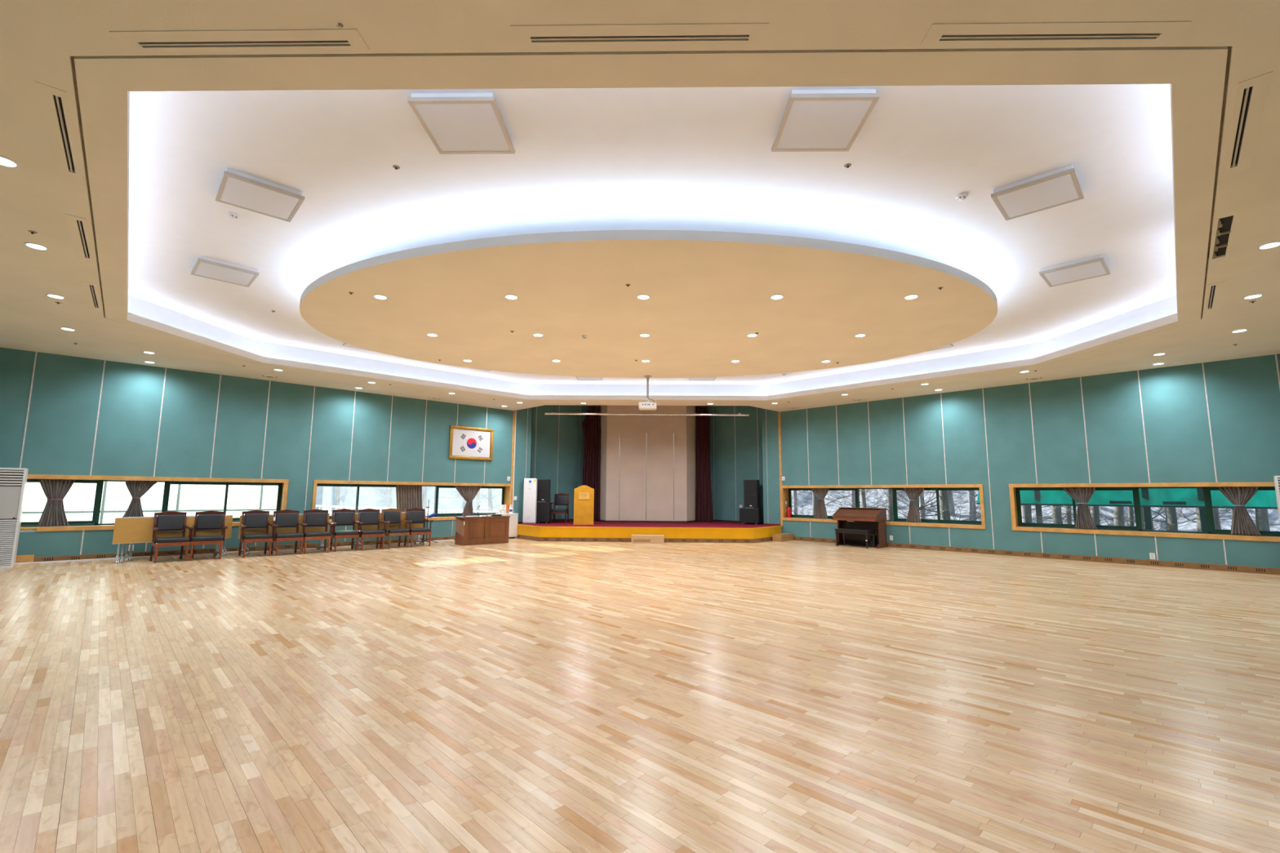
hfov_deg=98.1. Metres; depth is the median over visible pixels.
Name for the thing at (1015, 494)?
window
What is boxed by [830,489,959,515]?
bare tree
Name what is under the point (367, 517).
armchair
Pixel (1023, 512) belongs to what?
bare tree
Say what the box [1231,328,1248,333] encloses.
recessed light
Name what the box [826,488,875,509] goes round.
bare tree
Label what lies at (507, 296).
recessed light
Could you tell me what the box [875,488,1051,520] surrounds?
bare tree
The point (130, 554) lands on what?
folding table
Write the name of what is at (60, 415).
wall
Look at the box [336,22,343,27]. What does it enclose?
ceiling hook
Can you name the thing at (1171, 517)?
bare tree
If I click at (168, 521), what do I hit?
armchair
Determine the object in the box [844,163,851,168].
sprinkler
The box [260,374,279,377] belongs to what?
ceiling vent
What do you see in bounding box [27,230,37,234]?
sprinkler
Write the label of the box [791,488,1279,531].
hillside
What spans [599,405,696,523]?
wall
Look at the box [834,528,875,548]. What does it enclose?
bench
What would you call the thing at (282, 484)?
window
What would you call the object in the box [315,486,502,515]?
hillside
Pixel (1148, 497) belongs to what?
awning
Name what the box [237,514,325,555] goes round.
folding table
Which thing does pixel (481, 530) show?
desk
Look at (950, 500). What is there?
bare tree
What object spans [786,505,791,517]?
fire extinguisher
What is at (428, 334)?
recessed light
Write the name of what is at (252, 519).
armchair
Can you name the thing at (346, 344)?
diffuser
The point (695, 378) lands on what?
ceiling light
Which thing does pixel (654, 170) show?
ceiling
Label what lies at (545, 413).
tube
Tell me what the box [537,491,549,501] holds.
grille
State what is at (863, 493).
bare tree
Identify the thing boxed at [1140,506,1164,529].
bare tree
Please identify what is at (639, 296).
recessed light
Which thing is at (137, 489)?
window curtain
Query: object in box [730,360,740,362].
recessed light
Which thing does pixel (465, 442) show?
flag
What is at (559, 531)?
stage
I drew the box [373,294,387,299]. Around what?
recessed light
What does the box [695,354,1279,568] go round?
wall
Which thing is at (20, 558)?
batten
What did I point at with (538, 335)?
recessed light
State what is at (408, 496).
window curtain
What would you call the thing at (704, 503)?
stage curtain
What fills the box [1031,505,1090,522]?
bare tree
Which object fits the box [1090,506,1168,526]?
bare tree
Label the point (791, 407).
ceiling vent
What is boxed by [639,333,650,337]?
recessed light
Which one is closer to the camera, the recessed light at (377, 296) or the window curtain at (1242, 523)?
the recessed light at (377, 296)
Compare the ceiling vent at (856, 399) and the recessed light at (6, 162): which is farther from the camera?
the ceiling vent at (856, 399)
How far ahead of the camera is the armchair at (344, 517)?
13.95 m
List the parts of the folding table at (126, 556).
leg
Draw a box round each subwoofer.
[536,502,551,523]
[739,507,761,524]
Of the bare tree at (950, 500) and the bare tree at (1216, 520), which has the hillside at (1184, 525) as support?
the bare tree at (1216, 520)
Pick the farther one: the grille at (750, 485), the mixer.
the grille at (750, 485)
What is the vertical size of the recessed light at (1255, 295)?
0.008 m
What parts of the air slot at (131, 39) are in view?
blade, blade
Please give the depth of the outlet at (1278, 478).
10.12 m
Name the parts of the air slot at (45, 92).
blade, blade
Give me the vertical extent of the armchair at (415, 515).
1.015 m
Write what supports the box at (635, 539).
on the floor
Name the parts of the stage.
skirting, skirting, skirting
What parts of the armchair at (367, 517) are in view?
post, leg, crest rail, backrest, rail, seat, post, leg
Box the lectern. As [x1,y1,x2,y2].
[573,484,594,524]
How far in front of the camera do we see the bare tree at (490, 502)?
31.00 m
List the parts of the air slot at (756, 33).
blade, blade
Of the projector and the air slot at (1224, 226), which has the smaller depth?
the air slot at (1224, 226)
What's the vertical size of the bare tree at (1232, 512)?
5.511 m
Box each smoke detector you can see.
[227,211,239,218]
[955,192,968,200]
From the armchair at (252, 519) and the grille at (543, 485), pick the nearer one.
the armchair at (252, 519)
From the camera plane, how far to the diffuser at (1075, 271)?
8.01 m
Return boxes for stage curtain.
[582,405,599,520]
[695,405,713,521]
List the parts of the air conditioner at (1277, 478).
frame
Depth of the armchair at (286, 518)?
12.98 m
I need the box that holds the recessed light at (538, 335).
[533,333,543,337]
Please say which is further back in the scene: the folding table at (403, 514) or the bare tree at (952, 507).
the bare tree at (952, 507)
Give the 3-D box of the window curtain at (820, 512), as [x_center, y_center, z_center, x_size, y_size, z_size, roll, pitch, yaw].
[5.625,2.405,17.378,0.144,0.940,0.620,7,-10,-44]
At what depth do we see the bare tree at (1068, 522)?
20.33 m
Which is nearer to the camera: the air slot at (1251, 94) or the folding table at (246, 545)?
the air slot at (1251, 94)
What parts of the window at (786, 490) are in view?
casing, sash, sash, casing, casing, sash, sash, casing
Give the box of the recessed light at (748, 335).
[746,333,757,337]
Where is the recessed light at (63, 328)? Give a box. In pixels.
[59,327,75,330]
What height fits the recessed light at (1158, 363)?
0.008 m
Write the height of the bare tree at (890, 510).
7.186 m
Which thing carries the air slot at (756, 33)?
attached to the ceiling
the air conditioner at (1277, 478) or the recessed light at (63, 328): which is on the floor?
the air conditioner at (1277, 478)
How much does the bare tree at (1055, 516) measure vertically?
6.654 m
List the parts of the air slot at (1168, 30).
blade, blade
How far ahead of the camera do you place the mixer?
16.24 m
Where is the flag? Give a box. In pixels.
[448,425,493,460]
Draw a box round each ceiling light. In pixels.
[191,255,258,287]
[215,167,304,222]
[342,342,371,351]
[407,93,515,154]
[575,376,603,380]
[688,377,715,380]
[771,88,879,151]
[925,343,954,351]
[991,164,1084,220]
[1039,254,1110,287]
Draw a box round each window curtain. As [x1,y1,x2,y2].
[36,479,75,526]
[122,480,159,517]
[395,484,422,511]
[454,485,480,515]
[810,488,828,519]
[903,488,924,522]
[1062,487,1097,528]
[1217,486,1261,535]
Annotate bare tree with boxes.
[320,486,371,515]
[359,486,434,511]
[380,486,462,515]
[440,489,493,511]
[454,488,502,512]
[791,488,872,515]
[791,490,812,515]
[795,488,927,518]
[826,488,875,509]
[826,488,887,514]
[829,488,893,519]
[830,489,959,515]
[874,488,908,515]
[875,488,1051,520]
[889,490,1061,522]
[897,490,977,519]
[897,490,979,519]
[934,499,981,520]
[950,491,1154,525]
[967,490,980,520]
[1021,505,1077,522]
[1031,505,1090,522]
[1042,505,1134,526]
[1051,505,1100,524]
[1062,506,1191,530]
[1064,506,1071,524]
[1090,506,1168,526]
[1099,506,1128,525]
[1102,506,1177,530]
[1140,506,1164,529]
[1154,507,1233,532]
[1186,507,1279,531]
[1193,508,1233,529]
[1254,508,1270,531]
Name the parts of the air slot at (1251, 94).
blade, blade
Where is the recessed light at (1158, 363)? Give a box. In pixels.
[1151,362,1164,364]
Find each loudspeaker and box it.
[537,479,551,502]
[743,480,759,508]
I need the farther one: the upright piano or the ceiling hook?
the upright piano
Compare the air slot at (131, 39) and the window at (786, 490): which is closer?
the air slot at (131, 39)
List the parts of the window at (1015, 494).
casing, sash, sash, casing, casing, sash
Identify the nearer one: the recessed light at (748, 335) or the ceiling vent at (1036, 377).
the recessed light at (748, 335)
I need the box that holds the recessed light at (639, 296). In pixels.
[636,294,650,299]
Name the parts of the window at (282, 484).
casing, sash, casing, casing, sash, sash, casing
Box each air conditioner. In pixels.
[0,467,28,568]
[1273,475,1279,524]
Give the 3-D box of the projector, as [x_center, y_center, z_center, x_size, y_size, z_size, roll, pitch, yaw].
[0.183,-0.807,13.183,0.420,0.800,0.321,0,-7,1]
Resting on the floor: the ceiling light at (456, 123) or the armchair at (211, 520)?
the armchair at (211, 520)
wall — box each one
[0,347,600,557]
[21,481,278,523]
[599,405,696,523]
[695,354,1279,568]
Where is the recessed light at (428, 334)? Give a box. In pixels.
[426,333,438,336]
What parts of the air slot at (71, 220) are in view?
blade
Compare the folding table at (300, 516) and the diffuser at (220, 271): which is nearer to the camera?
the diffuser at (220, 271)
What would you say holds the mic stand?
on the floor
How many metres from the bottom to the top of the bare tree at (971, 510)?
8.495 m
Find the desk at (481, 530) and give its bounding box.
[454,515,510,546]
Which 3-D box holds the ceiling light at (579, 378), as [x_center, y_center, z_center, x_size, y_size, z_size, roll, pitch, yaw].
[-1.421,-1.400,15.492,0.720,0.085,0.720,0,-7,1]
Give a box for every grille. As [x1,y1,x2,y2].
[537,480,549,490]
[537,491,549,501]
[739,508,758,522]
[745,480,756,493]
[745,494,757,507]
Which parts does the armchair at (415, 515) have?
post, leg, rail, crest rail, backrest, seat, post, leg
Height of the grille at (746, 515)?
0.440 m
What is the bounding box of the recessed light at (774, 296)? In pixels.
[769,294,783,299]
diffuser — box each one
[194,262,254,285]
[345,343,368,350]
[413,103,510,151]
[776,99,873,148]
[931,345,951,350]
[1043,261,1106,285]
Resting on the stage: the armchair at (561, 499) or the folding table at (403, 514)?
the armchair at (561, 499)
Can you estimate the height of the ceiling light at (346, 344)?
0.085 m
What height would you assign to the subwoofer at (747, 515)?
0.549 m
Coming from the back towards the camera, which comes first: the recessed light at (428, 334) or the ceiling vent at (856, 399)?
the ceiling vent at (856, 399)
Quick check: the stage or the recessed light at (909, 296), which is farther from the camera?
the stage
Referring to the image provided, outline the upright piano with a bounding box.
[832,506,887,548]
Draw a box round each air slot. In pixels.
[34,80,82,179]
[64,213,94,262]
[80,280,102,310]
[108,28,369,52]
[510,22,768,46]
[920,21,1191,45]
[1204,280,1225,311]
[1207,215,1233,258]
[1223,71,1272,174]
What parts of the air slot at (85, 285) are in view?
blade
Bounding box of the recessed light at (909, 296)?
[903,293,919,299]
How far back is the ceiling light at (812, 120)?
4.78 m
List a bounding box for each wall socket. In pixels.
[128,544,133,551]
[1149,552,1155,559]
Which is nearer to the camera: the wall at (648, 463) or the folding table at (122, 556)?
the folding table at (122, 556)
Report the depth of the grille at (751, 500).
18.97 m
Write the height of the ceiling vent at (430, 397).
0.020 m
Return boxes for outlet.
[0,469,23,486]
[1277,477,1279,493]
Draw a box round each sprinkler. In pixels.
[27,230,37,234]
[392,164,399,169]
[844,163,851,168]
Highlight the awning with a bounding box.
[976,488,1277,532]
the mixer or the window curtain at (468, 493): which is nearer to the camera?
the mixer
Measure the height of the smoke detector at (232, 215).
0.052 m
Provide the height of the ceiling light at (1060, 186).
0.085 m
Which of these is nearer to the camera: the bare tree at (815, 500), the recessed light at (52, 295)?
the recessed light at (52, 295)
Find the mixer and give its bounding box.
[487,514,501,515]
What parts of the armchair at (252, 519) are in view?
post, arm post, leg, crest rail, backrest, rail, seat, post, leg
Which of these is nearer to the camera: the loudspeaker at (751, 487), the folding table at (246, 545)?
the folding table at (246, 545)
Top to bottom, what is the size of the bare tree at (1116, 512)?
5.509 m
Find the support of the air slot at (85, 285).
attached to the ceiling
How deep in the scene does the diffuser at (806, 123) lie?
4.84 m
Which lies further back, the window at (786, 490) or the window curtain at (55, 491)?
the window at (786, 490)
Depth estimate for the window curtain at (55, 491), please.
11.27 m
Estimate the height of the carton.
0.127 m
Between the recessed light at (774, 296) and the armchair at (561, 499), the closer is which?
the recessed light at (774, 296)
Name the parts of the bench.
leg, leg, seat, leg, leg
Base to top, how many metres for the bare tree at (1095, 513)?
6.334 m
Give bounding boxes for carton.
[498,509,506,513]
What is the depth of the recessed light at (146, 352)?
11.17 m
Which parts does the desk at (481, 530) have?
raised panel, panel moulding, rail, raised panel, panel moulding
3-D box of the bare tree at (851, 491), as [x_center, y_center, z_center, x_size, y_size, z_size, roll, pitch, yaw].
[11.152,1.817,27.112,5.494,7.171,6.296,-1,-7,15]
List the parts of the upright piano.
panel, sloping lid, knee panel, panel, panel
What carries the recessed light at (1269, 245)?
in the ceiling
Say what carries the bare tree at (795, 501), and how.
on the hillside at (1184, 525)
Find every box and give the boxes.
[500,504,509,509]
[631,534,663,543]
[772,533,793,542]
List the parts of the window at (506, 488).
casing, sash, sash, casing, casing, sash, sash, casing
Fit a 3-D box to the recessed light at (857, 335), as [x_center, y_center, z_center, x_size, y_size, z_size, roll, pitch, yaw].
[3.870,-1.599,9.758,0.196,0.008,0.196,0,-7,1]
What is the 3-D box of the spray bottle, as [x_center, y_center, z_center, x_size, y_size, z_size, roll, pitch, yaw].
[-4.198,2.691,18.071,0.096,0.265,0.107,7,-10,-44]
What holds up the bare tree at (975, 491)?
on the ground
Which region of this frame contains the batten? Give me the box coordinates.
[15,554,34,563]
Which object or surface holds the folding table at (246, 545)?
on the floor
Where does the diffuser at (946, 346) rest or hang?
attached to the ceiling light at (950, 345)
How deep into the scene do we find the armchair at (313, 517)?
13.44 m
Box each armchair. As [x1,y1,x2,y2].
[149,511,193,563]
[189,510,227,560]
[238,510,274,557]
[271,509,306,555]
[302,509,333,554]
[329,508,359,551]
[355,508,386,551]
[379,508,409,548]
[404,507,433,546]
[550,493,569,523]
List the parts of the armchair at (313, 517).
post, leg, rail, crest rail, backrest, seat, post, leg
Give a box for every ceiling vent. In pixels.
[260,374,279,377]
[427,396,441,399]
[786,406,799,408]
[852,398,866,400]
[1023,376,1044,380]
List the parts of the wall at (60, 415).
panel, panel, panel, panel, panel, panel, panel, panel, panel, panel, panel, panel, panel, panel, panel, panel, panel, panel, panel, panel, panel, panel, panel, panel, corner post, panel, panel, panel, skirting, panel, panel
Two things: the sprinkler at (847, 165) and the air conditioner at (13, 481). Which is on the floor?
the air conditioner at (13, 481)
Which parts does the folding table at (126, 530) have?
leg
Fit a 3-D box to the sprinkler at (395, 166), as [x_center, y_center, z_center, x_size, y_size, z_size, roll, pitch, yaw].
[-2.484,-2.637,5.662,0.068,0.021,0.068,0,-7,1]
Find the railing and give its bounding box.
[315,505,498,515]
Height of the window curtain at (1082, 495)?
0.935 m
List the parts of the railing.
rail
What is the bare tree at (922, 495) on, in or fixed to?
on the hillside at (1184, 525)
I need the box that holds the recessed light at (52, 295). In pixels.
[45,293,65,298]
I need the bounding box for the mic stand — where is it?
[419,499,437,543]
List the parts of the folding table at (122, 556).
leg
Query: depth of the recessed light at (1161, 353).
10.82 m
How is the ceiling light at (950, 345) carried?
attached to the ceiling
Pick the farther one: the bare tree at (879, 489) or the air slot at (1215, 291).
the bare tree at (879, 489)
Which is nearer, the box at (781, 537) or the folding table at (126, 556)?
the folding table at (126, 556)
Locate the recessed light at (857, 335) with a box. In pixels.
[854,333,866,337]
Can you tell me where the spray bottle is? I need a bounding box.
[509,505,512,513]
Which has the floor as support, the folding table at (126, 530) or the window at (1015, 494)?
the folding table at (126, 530)
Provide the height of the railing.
1.330 m
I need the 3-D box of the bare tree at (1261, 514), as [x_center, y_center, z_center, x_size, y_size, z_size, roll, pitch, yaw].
[15.975,0.879,14.332,4.118,6.007,4.644,-1,-7,12]
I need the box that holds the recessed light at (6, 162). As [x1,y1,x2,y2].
[0,155,19,168]
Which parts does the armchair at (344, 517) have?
post, leg, crest rail, backrest, rail, seat, post, leg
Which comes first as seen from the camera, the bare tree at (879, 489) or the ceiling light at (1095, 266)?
the ceiling light at (1095, 266)
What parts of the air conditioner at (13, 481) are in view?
panel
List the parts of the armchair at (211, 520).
leg, post, seat, rail, backrest, crest rail, leg, post, arm post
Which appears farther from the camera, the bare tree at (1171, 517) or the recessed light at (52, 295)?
the bare tree at (1171, 517)
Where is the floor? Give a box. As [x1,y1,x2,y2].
[0,537,1279,852]
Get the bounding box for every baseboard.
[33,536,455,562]
[793,536,1279,574]
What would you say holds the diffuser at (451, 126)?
attached to the ceiling light at (456, 123)
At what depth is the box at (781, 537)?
17.39 m
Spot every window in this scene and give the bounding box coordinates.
[20,474,288,532]
[311,480,511,523]
[782,484,985,528]
[1008,481,1279,542]
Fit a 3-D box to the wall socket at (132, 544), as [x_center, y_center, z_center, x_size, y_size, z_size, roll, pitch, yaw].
[-10.932,2.609,11.933,0.085,0.130,0.018,7,-10,-44]
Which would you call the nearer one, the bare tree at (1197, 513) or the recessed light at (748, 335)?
the recessed light at (748, 335)
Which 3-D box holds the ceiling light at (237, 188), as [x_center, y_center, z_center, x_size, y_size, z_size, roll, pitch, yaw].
[-4.217,-2.554,6.167,0.720,0.085,0.720,7,-9,-43]
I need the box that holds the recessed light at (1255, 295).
[1242,293,1263,299]
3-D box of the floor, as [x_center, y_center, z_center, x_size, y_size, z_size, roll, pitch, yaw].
[0.025,2.791,10.020,20.127,0.250,20.086,7,-10,-44]
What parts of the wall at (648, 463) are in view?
panel, panel, panel, skirting, panel, panel, panel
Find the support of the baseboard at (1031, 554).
attached to the wall at (1218, 421)
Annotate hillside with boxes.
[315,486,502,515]
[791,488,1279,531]
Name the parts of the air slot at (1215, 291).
blade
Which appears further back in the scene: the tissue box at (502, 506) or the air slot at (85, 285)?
the tissue box at (502, 506)
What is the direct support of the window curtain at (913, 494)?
hanging from the window at (786, 490)
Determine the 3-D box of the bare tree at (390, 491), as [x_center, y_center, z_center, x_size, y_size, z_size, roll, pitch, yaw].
[-10.955,1.766,25.464,6.954,6.590,3.482,1,-7,-4]
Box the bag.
[426,513,436,517]
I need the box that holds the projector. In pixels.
[638,375,656,409]
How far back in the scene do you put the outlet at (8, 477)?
10.37 m
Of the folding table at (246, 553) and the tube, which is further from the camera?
the tube
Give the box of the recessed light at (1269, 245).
[1257,240,1279,249]
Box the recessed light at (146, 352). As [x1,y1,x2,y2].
[142,351,155,354]
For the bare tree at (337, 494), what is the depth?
24.70 m
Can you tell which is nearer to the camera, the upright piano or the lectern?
the upright piano
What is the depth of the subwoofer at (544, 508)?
18.76 m
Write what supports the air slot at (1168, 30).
attached to the ceiling
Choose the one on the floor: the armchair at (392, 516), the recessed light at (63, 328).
the armchair at (392, 516)
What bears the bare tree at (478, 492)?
on the ground
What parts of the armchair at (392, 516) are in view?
post, leg, crest rail, backrest, seat, post, leg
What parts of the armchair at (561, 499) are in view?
post, seat, backrest, crest rail, post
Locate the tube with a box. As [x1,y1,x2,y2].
[544,412,748,416]
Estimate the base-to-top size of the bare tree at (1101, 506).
5.822 m
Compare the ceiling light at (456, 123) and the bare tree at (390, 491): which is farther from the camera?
the bare tree at (390, 491)
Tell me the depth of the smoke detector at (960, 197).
6.10 m
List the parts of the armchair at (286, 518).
post, arm post, leg, backrest, crest rail, rail, seat, post, leg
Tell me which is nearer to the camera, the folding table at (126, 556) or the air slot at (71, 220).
the air slot at (71, 220)
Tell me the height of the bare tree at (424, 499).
6.415 m
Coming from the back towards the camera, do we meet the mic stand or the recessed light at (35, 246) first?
the mic stand
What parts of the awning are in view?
awning post, awning post, awning post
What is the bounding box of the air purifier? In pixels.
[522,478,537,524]
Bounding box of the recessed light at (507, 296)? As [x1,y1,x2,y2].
[504,294,518,299]
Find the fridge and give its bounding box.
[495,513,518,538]
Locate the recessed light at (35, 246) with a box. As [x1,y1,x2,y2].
[23,242,48,250]
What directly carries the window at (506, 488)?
in the wall at (60, 415)
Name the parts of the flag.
frame rail, frame rail, frame rail, frame rail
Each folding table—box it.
[111,515,226,564]
[119,515,227,562]
[124,515,231,561]
[128,515,232,560]
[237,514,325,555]
[241,513,328,555]
[245,513,329,554]
[353,512,422,548]
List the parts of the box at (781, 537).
panel, panel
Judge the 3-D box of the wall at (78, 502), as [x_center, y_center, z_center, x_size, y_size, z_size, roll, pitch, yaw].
[-12.124,1.749,13.494,7.000,3.300,0.097,7,-10,-44]
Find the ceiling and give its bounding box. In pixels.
[0,0,1279,411]
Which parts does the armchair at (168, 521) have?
post, arm post, leg, rail, backrest, seat, crest rail, post, leg, arm post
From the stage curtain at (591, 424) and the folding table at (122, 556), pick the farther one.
the stage curtain at (591, 424)
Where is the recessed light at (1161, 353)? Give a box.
[1152,352,1165,355]
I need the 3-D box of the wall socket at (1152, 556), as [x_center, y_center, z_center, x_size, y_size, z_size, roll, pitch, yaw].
[10.845,2.747,11.758,0.018,0.130,0.085,7,-10,-44]
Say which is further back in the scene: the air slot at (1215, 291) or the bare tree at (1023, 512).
the bare tree at (1023, 512)
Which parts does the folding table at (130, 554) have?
leg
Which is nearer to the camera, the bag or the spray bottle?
the bag
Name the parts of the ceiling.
oval panel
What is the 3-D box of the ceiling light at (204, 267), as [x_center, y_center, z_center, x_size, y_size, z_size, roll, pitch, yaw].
[-6.195,-2.308,8.295,0.720,0.085,0.720,7,-10,-44]
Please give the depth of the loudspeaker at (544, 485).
18.90 m
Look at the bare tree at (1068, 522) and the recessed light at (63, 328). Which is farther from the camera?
the bare tree at (1068, 522)
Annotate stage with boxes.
[516,520,782,542]
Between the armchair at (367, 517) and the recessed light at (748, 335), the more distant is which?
the armchair at (367, 517)
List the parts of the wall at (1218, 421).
panel, panel, skirting, panel, panel, return panel, panel, skirting, corner post, panel, panel, panel, panel, panel, panel, panel, panel, panel, panel, panel, panel, panel, panel, panel, panel, panel, panel, panel, panel, panel, panel, panel, panel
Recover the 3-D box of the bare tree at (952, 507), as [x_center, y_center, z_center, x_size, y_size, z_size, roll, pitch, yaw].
[13.633,1.429,25.781,7.058,7.650,4.094,2,-7,-16]
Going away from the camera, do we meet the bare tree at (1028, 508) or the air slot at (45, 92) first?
the air slot at (45, 92)

